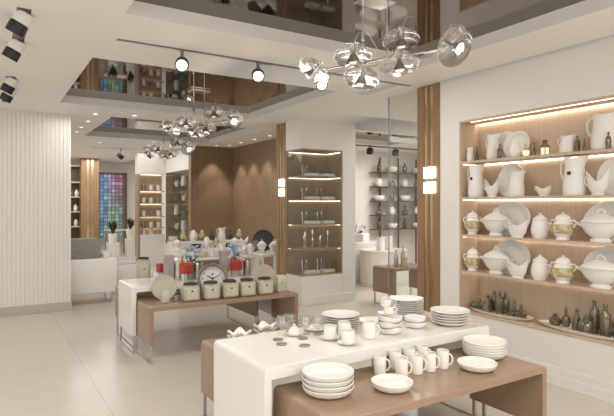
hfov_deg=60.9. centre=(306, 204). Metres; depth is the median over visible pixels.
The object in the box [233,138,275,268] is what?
wall
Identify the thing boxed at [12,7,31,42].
trim
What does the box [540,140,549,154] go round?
lantern
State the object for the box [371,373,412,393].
serving bowl
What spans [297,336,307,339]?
coaster
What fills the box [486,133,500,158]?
pitcher
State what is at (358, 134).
mirror
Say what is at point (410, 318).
soup bowl
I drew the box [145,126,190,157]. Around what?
chandelier
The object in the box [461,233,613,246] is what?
shelf
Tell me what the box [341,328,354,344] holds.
tea cup
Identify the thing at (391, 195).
vase
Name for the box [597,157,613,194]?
oval platter
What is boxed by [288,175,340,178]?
shelf
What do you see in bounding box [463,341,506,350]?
bowl
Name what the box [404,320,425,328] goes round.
soup bowl
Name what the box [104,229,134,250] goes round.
bar table
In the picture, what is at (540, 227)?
lidded jar
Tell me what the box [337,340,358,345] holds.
saucer
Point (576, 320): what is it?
glass bottle
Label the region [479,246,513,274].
soup tureen
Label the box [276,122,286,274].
wood column
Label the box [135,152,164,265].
shelves
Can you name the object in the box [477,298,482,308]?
glass bottle
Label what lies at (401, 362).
mug
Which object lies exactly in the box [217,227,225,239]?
pitcher
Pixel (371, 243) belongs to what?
countertop
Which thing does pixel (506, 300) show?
glass bottle
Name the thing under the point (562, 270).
sugar pot
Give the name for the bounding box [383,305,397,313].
tea cup
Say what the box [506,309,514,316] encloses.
glass bottle
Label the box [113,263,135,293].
plinth
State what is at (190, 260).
flower pot
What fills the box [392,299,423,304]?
dinner plate
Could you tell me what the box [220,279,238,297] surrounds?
canister
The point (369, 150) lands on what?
spotlight
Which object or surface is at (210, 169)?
wall
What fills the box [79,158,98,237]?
wood column
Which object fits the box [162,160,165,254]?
wall
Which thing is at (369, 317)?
plate
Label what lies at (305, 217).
plate stand
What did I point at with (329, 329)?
tea cup
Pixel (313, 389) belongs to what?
bowl
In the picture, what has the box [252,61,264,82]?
spotlight
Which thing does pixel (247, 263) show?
steel canister
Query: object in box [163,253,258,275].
table
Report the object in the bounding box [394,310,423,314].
dinner plate
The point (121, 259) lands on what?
basin
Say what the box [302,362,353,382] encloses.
bowl
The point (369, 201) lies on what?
shelf
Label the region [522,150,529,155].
cup
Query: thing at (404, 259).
box
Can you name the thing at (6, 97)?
spotlight
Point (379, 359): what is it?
mug
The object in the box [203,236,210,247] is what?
lidded jar
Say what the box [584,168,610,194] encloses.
bowl
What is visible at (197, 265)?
steel canister
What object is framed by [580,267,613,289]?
bowl
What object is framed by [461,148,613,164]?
shelf
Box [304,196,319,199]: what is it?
folded napkins
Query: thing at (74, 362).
floor
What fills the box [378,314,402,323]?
bowl
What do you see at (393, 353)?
mug
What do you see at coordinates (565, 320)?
glass bottle
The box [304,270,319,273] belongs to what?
folded napkins
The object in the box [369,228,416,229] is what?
shelf
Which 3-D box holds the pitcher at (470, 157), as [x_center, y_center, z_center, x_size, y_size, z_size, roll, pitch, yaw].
[1.792,-0.548,5.728,0.075,0.159,0.079,0,0,11]
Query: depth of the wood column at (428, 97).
6.12 m
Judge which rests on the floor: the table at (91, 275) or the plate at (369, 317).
the table at (91, 275)
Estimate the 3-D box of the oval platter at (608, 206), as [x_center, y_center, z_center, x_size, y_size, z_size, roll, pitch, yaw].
[2.630,0.150,4.555,0.096,0.355,0.442,0,0,-32]
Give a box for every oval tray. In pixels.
[469,306,534,320]
[538,319,613,341]
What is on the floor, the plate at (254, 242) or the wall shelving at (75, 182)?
the wall shelving at (75, 182)
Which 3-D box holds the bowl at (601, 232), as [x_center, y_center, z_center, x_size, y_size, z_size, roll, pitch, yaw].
[2.543,0.242,4.516,0.213,0.171,0.369,0,0,-32]
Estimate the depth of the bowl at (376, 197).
13.59 m
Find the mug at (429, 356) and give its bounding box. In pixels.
[424,351,439,371]
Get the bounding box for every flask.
[393,249,397,266]
[400,245,404,265]
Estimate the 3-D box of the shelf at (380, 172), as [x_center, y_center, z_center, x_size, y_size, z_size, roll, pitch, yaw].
[2.546,-0.838,14.113,1.900,0.025,0.360,0,0,-32]
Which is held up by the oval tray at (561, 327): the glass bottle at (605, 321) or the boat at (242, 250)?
the glass bottle at (605, 321)
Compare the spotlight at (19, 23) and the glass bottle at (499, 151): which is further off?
the glass bottle at (499, 151)
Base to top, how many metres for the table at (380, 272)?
0.620 m
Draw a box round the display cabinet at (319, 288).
[286,148,355,305]
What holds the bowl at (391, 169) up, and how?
on the wall rack
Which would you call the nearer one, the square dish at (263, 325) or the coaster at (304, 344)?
the coaster at (304, 344)
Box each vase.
[376,205,381,214]
[377,162,380,170]
[377,219,380,228]
[389,177,394,185]
[390,191,393,200]
[401,205,407,214]
[403,163,406,172]
[403,218,406,227]
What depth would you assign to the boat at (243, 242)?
9.76 m
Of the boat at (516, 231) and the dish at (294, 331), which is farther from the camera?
the boat at (516, 231)
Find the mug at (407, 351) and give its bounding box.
[403,346,417,366]
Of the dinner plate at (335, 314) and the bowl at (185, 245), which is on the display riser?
the bowl at (185, 245)
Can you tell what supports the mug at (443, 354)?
on the table at (516, 387)
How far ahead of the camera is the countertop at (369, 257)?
10.43 m
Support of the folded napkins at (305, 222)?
on the display cabinet at (319, 288)
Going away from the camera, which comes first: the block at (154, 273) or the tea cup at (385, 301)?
the tea cup at (385, 301)
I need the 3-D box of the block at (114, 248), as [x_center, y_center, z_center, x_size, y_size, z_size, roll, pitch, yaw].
[-5.331,1.350,14.334,0.300,0.600,0.300,0,0,-32]
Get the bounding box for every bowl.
[103,252,111,257]
[168,236,176,241]
[173,196,180,200]
[173,243,180,248]
[180,211,187,215]
[183,243,191,248]
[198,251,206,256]
[258,245,265,252]
[269,245,275,252]
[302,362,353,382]
[302,373,353,388]
[302,378,353,393]
[302,383,353,399]
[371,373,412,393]
[373,195,384,200]
[377,324,401,334]
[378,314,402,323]
[378,319,402,328]
[386,167,397,171]
[386,223,397,228]
[399,196,409,200]
[404,314,425,322]
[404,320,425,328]
[457,356,497,372]
[463,335,507,347]
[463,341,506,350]
[463,344,507,352]
[463,346,507,355]
[463,349,507,359]
[482,219,509,235]
[482,257,510,274]
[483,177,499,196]
[579,222,613,242]
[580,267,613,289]
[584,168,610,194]
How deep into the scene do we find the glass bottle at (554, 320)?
4.88 m
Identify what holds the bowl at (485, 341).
on the bowl at (465, 344)
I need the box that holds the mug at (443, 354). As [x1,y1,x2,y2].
[437,348,452,368]
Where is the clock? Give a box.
[197,263,227,288]
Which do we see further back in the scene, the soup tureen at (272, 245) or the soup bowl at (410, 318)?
the soup tureen at (272, 245)
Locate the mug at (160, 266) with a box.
[156,263,163,271]
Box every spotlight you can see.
[0,77,18,94]
[0,90,16,102]
[1,38,25,61]
[5,9,33,37]
[116,148,123,159]
[175,49,188,71]
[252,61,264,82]
[315,71,327,90]
[366,145,372,154]
[392,149,398,155]
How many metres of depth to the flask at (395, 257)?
8.63 m
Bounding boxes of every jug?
[174,205,179,214]
[181,176,186,185]
[181,220,186,229]
[467,164,484,196]
[560,155,588,195]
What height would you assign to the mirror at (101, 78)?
0.040 m
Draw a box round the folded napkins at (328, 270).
[320,268,334,272]
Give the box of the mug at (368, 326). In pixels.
[362,320,379,338]
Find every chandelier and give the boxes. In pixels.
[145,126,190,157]
[166,88,237,136]
[306,0,466,85]
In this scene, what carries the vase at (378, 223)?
on the wall rack
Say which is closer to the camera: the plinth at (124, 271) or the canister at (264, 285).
the canister at (264, 285)
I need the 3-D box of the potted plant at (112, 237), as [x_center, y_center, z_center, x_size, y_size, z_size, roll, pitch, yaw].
[-5.317,0.736,14.345,0.349,0.626,0.308,0,0,21]
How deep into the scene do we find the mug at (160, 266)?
6.59 m
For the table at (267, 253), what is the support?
on the floor
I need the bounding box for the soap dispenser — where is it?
[161,287,169,302]
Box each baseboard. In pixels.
[0,302,71,316]
[506,353,613,403]
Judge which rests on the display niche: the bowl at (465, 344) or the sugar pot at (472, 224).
the sugar pot at (472, 224)
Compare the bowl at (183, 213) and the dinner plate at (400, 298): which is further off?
the bowl at (183, 213)
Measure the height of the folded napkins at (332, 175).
0.050 m
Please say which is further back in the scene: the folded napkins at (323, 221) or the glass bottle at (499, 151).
the folded napkins at (323, 221)
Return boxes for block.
[106,242,119,256]
[152,271,163,276]
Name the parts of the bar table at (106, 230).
leg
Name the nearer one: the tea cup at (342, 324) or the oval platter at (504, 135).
the tea cup at (342, 324)
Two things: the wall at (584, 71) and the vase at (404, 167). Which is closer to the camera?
the wall at (584, 71)
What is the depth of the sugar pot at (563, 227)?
4.75 m
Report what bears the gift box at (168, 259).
on the table at (127, 288)
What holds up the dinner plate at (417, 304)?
on the dinner plate at (397, 306)
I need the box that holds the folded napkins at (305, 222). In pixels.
[304,221,319,223]
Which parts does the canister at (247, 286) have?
lid, label panel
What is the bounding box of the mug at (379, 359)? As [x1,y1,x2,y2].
[374,354,390,374]
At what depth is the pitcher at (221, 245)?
9.26 m
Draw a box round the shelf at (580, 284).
[461,269,613,294]
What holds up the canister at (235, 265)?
on the table at (127, 288)
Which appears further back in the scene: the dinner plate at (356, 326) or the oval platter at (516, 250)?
the oval platter at (516, 250)
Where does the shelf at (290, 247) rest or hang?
attached to the display cabinet at (319, 288)
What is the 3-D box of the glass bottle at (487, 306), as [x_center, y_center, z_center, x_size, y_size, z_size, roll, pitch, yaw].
[1.913,1.042,5.531,0.121,0.185,0.127,0,0,-30]
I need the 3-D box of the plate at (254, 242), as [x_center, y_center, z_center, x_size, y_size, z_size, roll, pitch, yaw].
[-1.041,0.789,10.104,0.260,0.257,0.050,0,0,-4]
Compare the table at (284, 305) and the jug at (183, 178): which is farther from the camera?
the jug at (183, 178)
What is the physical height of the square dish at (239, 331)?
0.062 m
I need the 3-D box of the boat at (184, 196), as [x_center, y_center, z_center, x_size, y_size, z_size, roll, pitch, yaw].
[-3.183,-0.183,13.497,0.120,0.184,0.261,0,0,-32]
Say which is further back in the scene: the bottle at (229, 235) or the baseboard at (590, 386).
the bottle at (229, 235)
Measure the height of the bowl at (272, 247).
0.156 m
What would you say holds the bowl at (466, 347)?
on the bowl at (465, 349)
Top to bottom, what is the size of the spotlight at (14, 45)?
0.210 m
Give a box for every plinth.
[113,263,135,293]
[125,238,134,255]
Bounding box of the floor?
[0,253,613,415]
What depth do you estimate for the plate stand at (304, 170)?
8.91 m
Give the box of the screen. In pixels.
[99,172,126,253]
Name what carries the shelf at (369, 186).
attached to the wall rack
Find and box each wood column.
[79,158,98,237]
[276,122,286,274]
[417,82,439,311]
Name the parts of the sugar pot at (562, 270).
lid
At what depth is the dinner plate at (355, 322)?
3.83 m
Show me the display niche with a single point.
(539, 299)
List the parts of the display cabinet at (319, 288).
panel, panel, panel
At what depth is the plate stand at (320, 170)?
9.08 m
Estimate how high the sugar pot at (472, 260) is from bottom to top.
0.262 m
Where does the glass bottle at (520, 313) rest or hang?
on the oval tray at (528, 318)
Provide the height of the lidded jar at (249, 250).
0.210 m
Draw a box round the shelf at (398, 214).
[369,214,416,215]
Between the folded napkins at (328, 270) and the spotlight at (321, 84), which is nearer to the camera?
the spotlight at (321, 84)
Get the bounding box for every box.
[164,255,173,278]
[219,250,228,273]
[275,275,285,291]
[402,257,407,266]
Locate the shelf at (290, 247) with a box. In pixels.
[288,245,340,249]
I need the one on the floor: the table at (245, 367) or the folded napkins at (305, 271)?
the table at (245, 367)
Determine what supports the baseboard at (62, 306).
attached to the wall at (35, 147)
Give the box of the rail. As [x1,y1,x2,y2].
[355,144,416,149]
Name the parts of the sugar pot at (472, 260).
lid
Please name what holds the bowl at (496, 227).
on the soup tureen at (494, 222)
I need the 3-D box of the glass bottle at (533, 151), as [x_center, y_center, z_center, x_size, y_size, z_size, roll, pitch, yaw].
[2.194,-0.537,5.056,0.048,0.136,0.050,0,0,1]
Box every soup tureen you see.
[172,238,182,248]
[230,236,239,244]
[257,239,266,252]
[268,239,275,252]
[479,208,513,235]
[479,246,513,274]
[575,208,613,242]
[575,254,613,289]
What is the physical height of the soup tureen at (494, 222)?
0.289 m
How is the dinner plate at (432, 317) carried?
on the dinner plate at (431, 319)
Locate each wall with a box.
[0,109,70,307]
[71,161,134,252]
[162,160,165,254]
[188,145,232,270]
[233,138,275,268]
[355,150,416,262]
[388,97,388,296]
[440,36,613,382]
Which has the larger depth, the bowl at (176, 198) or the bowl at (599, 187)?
the bowl at (176, 198)
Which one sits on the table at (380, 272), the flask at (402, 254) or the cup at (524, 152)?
the flask at (402, 254)
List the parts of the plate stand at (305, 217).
dish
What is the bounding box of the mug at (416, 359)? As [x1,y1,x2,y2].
[410,353,426,374]
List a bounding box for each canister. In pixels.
[136,257,150,278]
[179,263,192,280]
[181,282,199,301]
[193,261,203,279]
[201,280,219,299]
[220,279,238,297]
[230,260,241,276]
[238,278,255,296]
[243,258,252,275]
[255,276,272,294]
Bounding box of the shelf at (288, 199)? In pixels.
[288,199,340,200]
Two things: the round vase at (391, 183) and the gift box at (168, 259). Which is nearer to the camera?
the gift box at (168, 259)
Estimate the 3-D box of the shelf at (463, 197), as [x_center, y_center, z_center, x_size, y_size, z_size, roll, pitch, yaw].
[2.494,-0.065,4.687,0.275,0.026,2.625,0,0,-32]
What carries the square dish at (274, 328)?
on the table at (207, 346)
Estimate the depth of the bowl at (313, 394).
2.81 m
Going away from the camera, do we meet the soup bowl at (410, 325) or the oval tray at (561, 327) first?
the soup bowl at (410, 325)
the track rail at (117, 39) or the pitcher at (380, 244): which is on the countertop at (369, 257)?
the pitcher at (380, 244)
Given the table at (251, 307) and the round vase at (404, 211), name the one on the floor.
the table at (251, 307)
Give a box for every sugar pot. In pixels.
[463,210,481,234]
[463,247,481,270]
[550,212,575,239]
[550,255,576,283]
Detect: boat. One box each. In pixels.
[177,249,186,257]
[181,194,186,200]
[208,246,217,256]
[237,244,245,254]
[240,236,247,245]
[505,220,528,237]
[505,260,528,278]
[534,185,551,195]
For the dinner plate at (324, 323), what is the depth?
3.84 m
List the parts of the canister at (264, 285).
lid, label panel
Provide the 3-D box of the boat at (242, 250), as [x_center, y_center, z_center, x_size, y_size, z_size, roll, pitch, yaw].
[-1.189,0.825,9.460,0.095,0.184,0.207,0,0,41]
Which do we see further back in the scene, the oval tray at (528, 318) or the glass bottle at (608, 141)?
the oval tray at (528, 318)
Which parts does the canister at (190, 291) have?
lid, label panel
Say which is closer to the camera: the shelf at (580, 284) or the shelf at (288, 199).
the shelf at (580, 284)
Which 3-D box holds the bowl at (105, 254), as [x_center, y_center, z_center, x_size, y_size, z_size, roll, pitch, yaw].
[-3.390,0.859,8.858,0.140,0.100,0.140,0,0,-32]
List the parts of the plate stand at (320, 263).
dish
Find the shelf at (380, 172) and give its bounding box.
[369,171,416,174]
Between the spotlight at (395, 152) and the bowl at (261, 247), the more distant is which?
the spotlight at (395, 152)
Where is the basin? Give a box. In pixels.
[115,256,136,263]
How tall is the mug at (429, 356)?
0.115 m
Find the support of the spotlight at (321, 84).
attached to the track rail at (117, 39)
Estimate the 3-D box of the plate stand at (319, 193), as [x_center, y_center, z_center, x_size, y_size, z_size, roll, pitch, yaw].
[0.235,-0.178,9.074,0.116,0.202,0.085,0,0,-32]
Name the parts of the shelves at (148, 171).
panel, panel, panel, shelf, shelf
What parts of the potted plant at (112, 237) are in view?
pot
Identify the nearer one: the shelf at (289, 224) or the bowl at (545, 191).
the bowl at (545, 191)
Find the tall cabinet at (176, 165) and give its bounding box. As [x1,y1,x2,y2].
[166,147,187,262]
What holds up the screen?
on the floor
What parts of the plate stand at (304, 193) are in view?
dish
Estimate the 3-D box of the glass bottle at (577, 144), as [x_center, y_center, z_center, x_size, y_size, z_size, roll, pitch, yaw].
[2.425,-0.545,4.681,0.052,0.152,0.050,0,0,-29]
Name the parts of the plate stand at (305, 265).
dish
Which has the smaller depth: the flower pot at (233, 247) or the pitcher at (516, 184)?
the pitcher at (516, 184)
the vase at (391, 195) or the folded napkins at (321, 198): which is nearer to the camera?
the folded napkins at (321, 198)
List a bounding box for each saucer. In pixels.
[320,335,340,340]
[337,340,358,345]
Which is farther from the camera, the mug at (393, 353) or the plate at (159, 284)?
the plate at (159, 284)
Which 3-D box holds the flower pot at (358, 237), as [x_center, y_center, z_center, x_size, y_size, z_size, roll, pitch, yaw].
[1.108,0.739,11.547,0.220,0.160,0.160,0,0,-32]
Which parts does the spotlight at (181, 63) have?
stem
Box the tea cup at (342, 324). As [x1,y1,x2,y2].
[338,320,350,336]
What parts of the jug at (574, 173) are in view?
handle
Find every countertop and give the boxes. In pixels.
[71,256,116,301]
[355,240,376,281]
[360,248,406,286]
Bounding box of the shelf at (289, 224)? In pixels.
[288,223,340,225]
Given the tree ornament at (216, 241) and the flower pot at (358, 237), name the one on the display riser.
the tree ornament at (216, 241)
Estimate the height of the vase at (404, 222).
0.280 m
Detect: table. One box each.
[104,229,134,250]
[115,286,257,347]
[118,270,279,352]
[136,286,297,364]
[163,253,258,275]
[201,316,415,415]
[214,311,488,415]
[253,250,275,273]
[273,347,546,415]
[373,263,416,303]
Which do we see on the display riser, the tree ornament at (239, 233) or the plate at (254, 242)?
the tree ornament at (239, 233)
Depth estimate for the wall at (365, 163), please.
14.11 m
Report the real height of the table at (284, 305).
0.588 m
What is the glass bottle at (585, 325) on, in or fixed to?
on the oval tray at (561, 327)
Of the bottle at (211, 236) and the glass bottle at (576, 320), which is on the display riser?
the bottle at (211, 236)
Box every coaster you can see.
[276,342,286,345]
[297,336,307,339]
[299,343,309,346]
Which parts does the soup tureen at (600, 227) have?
lid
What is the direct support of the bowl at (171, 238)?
on the display riser
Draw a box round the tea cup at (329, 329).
[324,324,335,339]
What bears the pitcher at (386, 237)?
on the countertop at (369, 257)
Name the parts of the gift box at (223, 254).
box lid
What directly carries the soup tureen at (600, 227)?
on the display niche
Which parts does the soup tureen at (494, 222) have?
lid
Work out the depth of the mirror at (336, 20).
4.20 m
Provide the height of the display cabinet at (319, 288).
2.560 m
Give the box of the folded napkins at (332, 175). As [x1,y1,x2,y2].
[320,173,334,176]
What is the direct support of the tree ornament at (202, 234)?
on the display riser
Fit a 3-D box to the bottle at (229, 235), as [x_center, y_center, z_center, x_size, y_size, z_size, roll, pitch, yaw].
[-1.467,0.557,9.925,0.109,0.220,0.114,0,0,27]
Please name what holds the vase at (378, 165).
on the wall rack
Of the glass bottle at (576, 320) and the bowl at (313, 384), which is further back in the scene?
the glass bottle at (576, 320)
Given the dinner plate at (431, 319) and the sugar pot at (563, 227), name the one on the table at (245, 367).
the dinner plate at (431, 319)
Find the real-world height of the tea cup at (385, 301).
0.063 m
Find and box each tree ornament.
[180,230,186,240]
[199,229,205,240]
[213,236,219,247]
[236,228,241,238]
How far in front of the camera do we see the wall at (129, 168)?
17.83 m
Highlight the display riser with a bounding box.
[167,239,246,256]
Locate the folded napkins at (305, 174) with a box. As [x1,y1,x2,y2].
[304,173,319,175]
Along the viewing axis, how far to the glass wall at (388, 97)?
6.84 m
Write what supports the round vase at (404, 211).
on the wall rack
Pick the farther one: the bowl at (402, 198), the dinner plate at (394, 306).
the bowl at (402, 198)
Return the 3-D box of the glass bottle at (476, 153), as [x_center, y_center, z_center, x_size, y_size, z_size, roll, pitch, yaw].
[1.838,-0.550,5.652,0.048,0.162,0.050,0,0,44]
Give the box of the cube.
[71,238,99,258]
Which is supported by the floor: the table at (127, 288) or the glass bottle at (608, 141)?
the table at (127, 288)
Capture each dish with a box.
[227,327,251,337]
[253,327,276,333]
[254,321,276,330]
[285,324,303,336]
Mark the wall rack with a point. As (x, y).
(379, 172)
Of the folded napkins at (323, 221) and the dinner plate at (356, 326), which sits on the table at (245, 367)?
the dinner plate at (356, 326)
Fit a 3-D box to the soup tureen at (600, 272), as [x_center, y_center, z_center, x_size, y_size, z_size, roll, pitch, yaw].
[2.543,0.578,4.516,0.213,0.292,0.471,0,0,-32]
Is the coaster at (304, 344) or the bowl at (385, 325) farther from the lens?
the bowl at (385, 325)
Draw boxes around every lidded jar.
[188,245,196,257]
[190,229,197,240]
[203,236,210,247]
[246,243,253,253]
[376,178,381,185]
[389,206,395,214]
[401,178,407,186]
[531,213,550,238]
[531,255,550,280]
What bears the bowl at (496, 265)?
on the soup tureen at (494, 260)
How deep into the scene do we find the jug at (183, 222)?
13.43 m
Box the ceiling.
[0,0,613,163]
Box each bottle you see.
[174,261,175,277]
[209,229,214,239]
[227,228,232,239]
[470,301,476,307]
[475,146,478,159]
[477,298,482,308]
[481,294,493,311]
[490,289,497,310]
[495,291,503,313]
[497,144,501,157]
[503,291,509,313]
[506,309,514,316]
[512,301,516,312]
[515,304,526,317]
[531,142,535,154]
[549,313,560,325]
[561,306,570,326]
[572,308,580,329]
[574,135,580,150]
[578,314,593,333]
[582,138,585,150]
[588,298,599,333]
[599,303,611,336]
[605,131,611,148]
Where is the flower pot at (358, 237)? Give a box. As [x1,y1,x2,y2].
[355,234,362,241]
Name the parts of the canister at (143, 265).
label panel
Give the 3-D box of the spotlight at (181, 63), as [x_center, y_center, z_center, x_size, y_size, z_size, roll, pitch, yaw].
[-1.133,-1.315,4.732,0.124,0.238,0.129,0,0,-9]
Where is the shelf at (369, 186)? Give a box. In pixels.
[369,186,416,187]
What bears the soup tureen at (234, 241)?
on the display riser
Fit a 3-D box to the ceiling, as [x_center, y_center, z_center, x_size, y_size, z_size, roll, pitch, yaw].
[-2.068,-1.480,8.122,17.000,0.160,22.000,0,0,-32]
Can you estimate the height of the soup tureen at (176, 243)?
0.193 m
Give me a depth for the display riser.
9.37 m
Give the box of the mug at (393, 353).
[389,349,403,369]
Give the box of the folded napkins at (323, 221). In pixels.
[320,220,334,223]
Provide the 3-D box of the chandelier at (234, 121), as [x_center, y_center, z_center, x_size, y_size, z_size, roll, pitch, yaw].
[-1.416,-1.202,6.901,1.367,0.614,0.521,0,0,33]
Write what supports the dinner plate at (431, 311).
on the dinner plate at (431, 314)
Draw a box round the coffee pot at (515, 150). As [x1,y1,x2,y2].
[507,138,523,156]
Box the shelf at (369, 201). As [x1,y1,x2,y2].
[369,201,416,201]
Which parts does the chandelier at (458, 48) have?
suspension rod, suspension rod, arm, bulb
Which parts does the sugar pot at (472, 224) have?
lid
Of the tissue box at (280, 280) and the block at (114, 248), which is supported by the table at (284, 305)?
the tissue box at (280, 280)
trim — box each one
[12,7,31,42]
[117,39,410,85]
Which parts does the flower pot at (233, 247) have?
pot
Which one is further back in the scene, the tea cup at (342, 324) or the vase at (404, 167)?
the vase at (404, 167)
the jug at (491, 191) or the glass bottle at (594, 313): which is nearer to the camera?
the glass bottle at (594, 313)
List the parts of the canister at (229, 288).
lid, label panel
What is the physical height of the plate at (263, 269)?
0.322 m
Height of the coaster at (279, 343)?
0.007 m
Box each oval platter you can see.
[492,240,530,274]
[494,202,530,235]
[498,163,523,196]
[499,131,512,157]
[503,131,529,156]
[583,246,613,287]
[584,201,613,241]
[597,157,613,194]
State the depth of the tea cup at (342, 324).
3.59 m
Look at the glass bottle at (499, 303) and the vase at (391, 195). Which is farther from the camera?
the vase at (391, 195)
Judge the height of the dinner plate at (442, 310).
0.034 m
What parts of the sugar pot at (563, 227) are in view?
lid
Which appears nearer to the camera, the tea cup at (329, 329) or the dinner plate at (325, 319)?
the tea cup at (329, 329)
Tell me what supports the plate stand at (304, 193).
on the display cabinet at (319, 288)
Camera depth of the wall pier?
8.90 m
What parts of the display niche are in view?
panel, panel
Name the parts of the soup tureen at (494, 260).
lid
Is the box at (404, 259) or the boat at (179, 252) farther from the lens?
the boat at (179, 252)
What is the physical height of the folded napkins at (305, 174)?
0.050 m
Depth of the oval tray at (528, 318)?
5.28 m
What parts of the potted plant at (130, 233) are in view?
pot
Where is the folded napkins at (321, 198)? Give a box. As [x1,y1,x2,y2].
[320,197,334,199]
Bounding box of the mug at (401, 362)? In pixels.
[395,356,411,376]
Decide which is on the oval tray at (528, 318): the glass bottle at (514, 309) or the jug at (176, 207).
the glass bottle at (514, 309)
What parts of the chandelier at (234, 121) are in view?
suspension rod, suspension rod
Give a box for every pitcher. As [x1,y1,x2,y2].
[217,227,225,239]
[217,242,226,255]
[376,236,384,249]
[384,236,392,249]
[466,147,473,160]
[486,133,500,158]
[508,170,525,195]
[557,134,576,152]
[586,112,613,149]
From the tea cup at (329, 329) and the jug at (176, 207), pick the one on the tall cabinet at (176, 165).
the jug at (176, 207)
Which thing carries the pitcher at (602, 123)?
on the display niche
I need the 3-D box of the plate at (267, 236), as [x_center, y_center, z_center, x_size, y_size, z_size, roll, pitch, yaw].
[-0.857,0.710,10.262,0.420,0.415,0.068,0,0,-2]
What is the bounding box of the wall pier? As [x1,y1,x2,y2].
[286,118,354,292]
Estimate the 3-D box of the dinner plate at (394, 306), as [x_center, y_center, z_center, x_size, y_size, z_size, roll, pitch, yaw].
[0.810,0.839,4.246,0.274,0.026,0.274,0,0,45]
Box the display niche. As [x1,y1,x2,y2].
[459,94,613,345]
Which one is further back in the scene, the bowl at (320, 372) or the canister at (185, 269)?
the canister at (185, 269)
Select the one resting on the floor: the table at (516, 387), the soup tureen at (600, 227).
the table at (516, 387)
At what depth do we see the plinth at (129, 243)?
14.47 m
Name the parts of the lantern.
candle glass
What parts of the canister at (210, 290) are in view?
lid, label panel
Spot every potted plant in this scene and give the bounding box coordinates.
[106,221,117,242]
[126,218,134,238]
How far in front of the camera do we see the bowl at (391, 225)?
13.84 m
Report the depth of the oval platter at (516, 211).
5.39 m
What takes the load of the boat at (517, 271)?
on the display niche
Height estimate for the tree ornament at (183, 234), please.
0.210 m
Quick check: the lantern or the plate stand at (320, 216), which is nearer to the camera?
the lantern
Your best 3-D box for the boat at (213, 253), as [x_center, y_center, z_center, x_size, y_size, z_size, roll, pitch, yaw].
[-1.656,0.825,9.172,0.095,0.184,0.207,0,0,41]
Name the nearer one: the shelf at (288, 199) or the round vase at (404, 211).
the shelf at (288, 199)
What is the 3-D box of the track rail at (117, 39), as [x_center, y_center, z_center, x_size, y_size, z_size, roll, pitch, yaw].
[-0.195,-1.430,5.321,3.350,0.040,0.085,0,0,-32]
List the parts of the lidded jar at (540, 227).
lid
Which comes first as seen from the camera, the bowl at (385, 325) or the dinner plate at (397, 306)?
the bowl at (385, 325)
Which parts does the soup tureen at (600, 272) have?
lid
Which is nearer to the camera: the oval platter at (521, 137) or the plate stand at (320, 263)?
the oval platter at (521, 137)
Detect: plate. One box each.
[151,275,176,299]
[246,238,258,251]
[253,230,273,250]
[254,264,274,285]
[303,324,323,331]
[322,310,359,318]
[322,315,359,321]
[322,317,359,323]
[322,319,359,325]
[322,321,359,327]
[322,324,359,330]
[360,316,378,323]
[390,295,423,302]
[391,301,423,306]
[391,303,423,308]
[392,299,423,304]
[394,306,423,310]
[394,308,423,312]
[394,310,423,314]
[430,306,469,315]
[430,310,469,318]
[430,313,469,320]
[430,315,469,323]
[430,318,469,326]
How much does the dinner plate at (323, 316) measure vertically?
0.026 m
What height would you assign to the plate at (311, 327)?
0.020 m
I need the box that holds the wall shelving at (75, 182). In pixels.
[71,165,79,237]
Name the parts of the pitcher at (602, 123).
handle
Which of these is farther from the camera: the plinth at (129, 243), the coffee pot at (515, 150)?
the plinth at (129, 243)
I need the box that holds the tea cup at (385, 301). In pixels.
[381,297,391,306]
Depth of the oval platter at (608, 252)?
4.62 m
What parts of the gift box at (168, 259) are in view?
box lid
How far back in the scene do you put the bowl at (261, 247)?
9.83 m
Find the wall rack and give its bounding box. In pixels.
[369,157,416,262]
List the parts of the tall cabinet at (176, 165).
panel, panel, panel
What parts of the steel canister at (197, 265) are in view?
lid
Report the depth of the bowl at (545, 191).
4.94 m
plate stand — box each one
[302,165,307,175]
[302,188,307,199]
[302,212,307,223]
[302,260,307,271]
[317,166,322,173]
[317,188,322,196]
[317,212,322,220]
[317,259,322,270]
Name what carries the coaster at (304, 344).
on the table at (245, 367)
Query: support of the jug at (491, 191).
on the display niche
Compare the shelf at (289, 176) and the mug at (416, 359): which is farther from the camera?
the shelf at (289, 176)
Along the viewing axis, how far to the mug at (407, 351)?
3.40 m
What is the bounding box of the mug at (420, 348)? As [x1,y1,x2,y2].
[416,344,430,363]
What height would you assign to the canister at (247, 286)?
0.203 m
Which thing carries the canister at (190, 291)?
on the table at (284, 305)
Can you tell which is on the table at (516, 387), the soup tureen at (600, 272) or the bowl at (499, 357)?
the bowl at (499, 357)
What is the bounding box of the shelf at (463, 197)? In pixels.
[461,195,613,199]
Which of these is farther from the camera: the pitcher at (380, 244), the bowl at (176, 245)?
the pitcher at (380, 244)
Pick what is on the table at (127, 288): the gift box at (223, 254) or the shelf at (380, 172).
the gift box at (223, 254)
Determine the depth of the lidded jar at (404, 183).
14.12 m
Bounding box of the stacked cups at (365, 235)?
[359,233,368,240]
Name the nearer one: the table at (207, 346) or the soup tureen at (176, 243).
the table at (207, 346)
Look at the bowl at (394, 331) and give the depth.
3.66 m
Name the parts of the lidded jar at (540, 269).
lid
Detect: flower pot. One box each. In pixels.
[184,245,200,276]
[227,244,242,272]
[355,234,362,241]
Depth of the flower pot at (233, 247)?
6.95 m
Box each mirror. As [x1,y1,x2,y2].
[66,58,316,112]
[92,117,244,138]
[134,0,584,56]
[355,131,415,140]

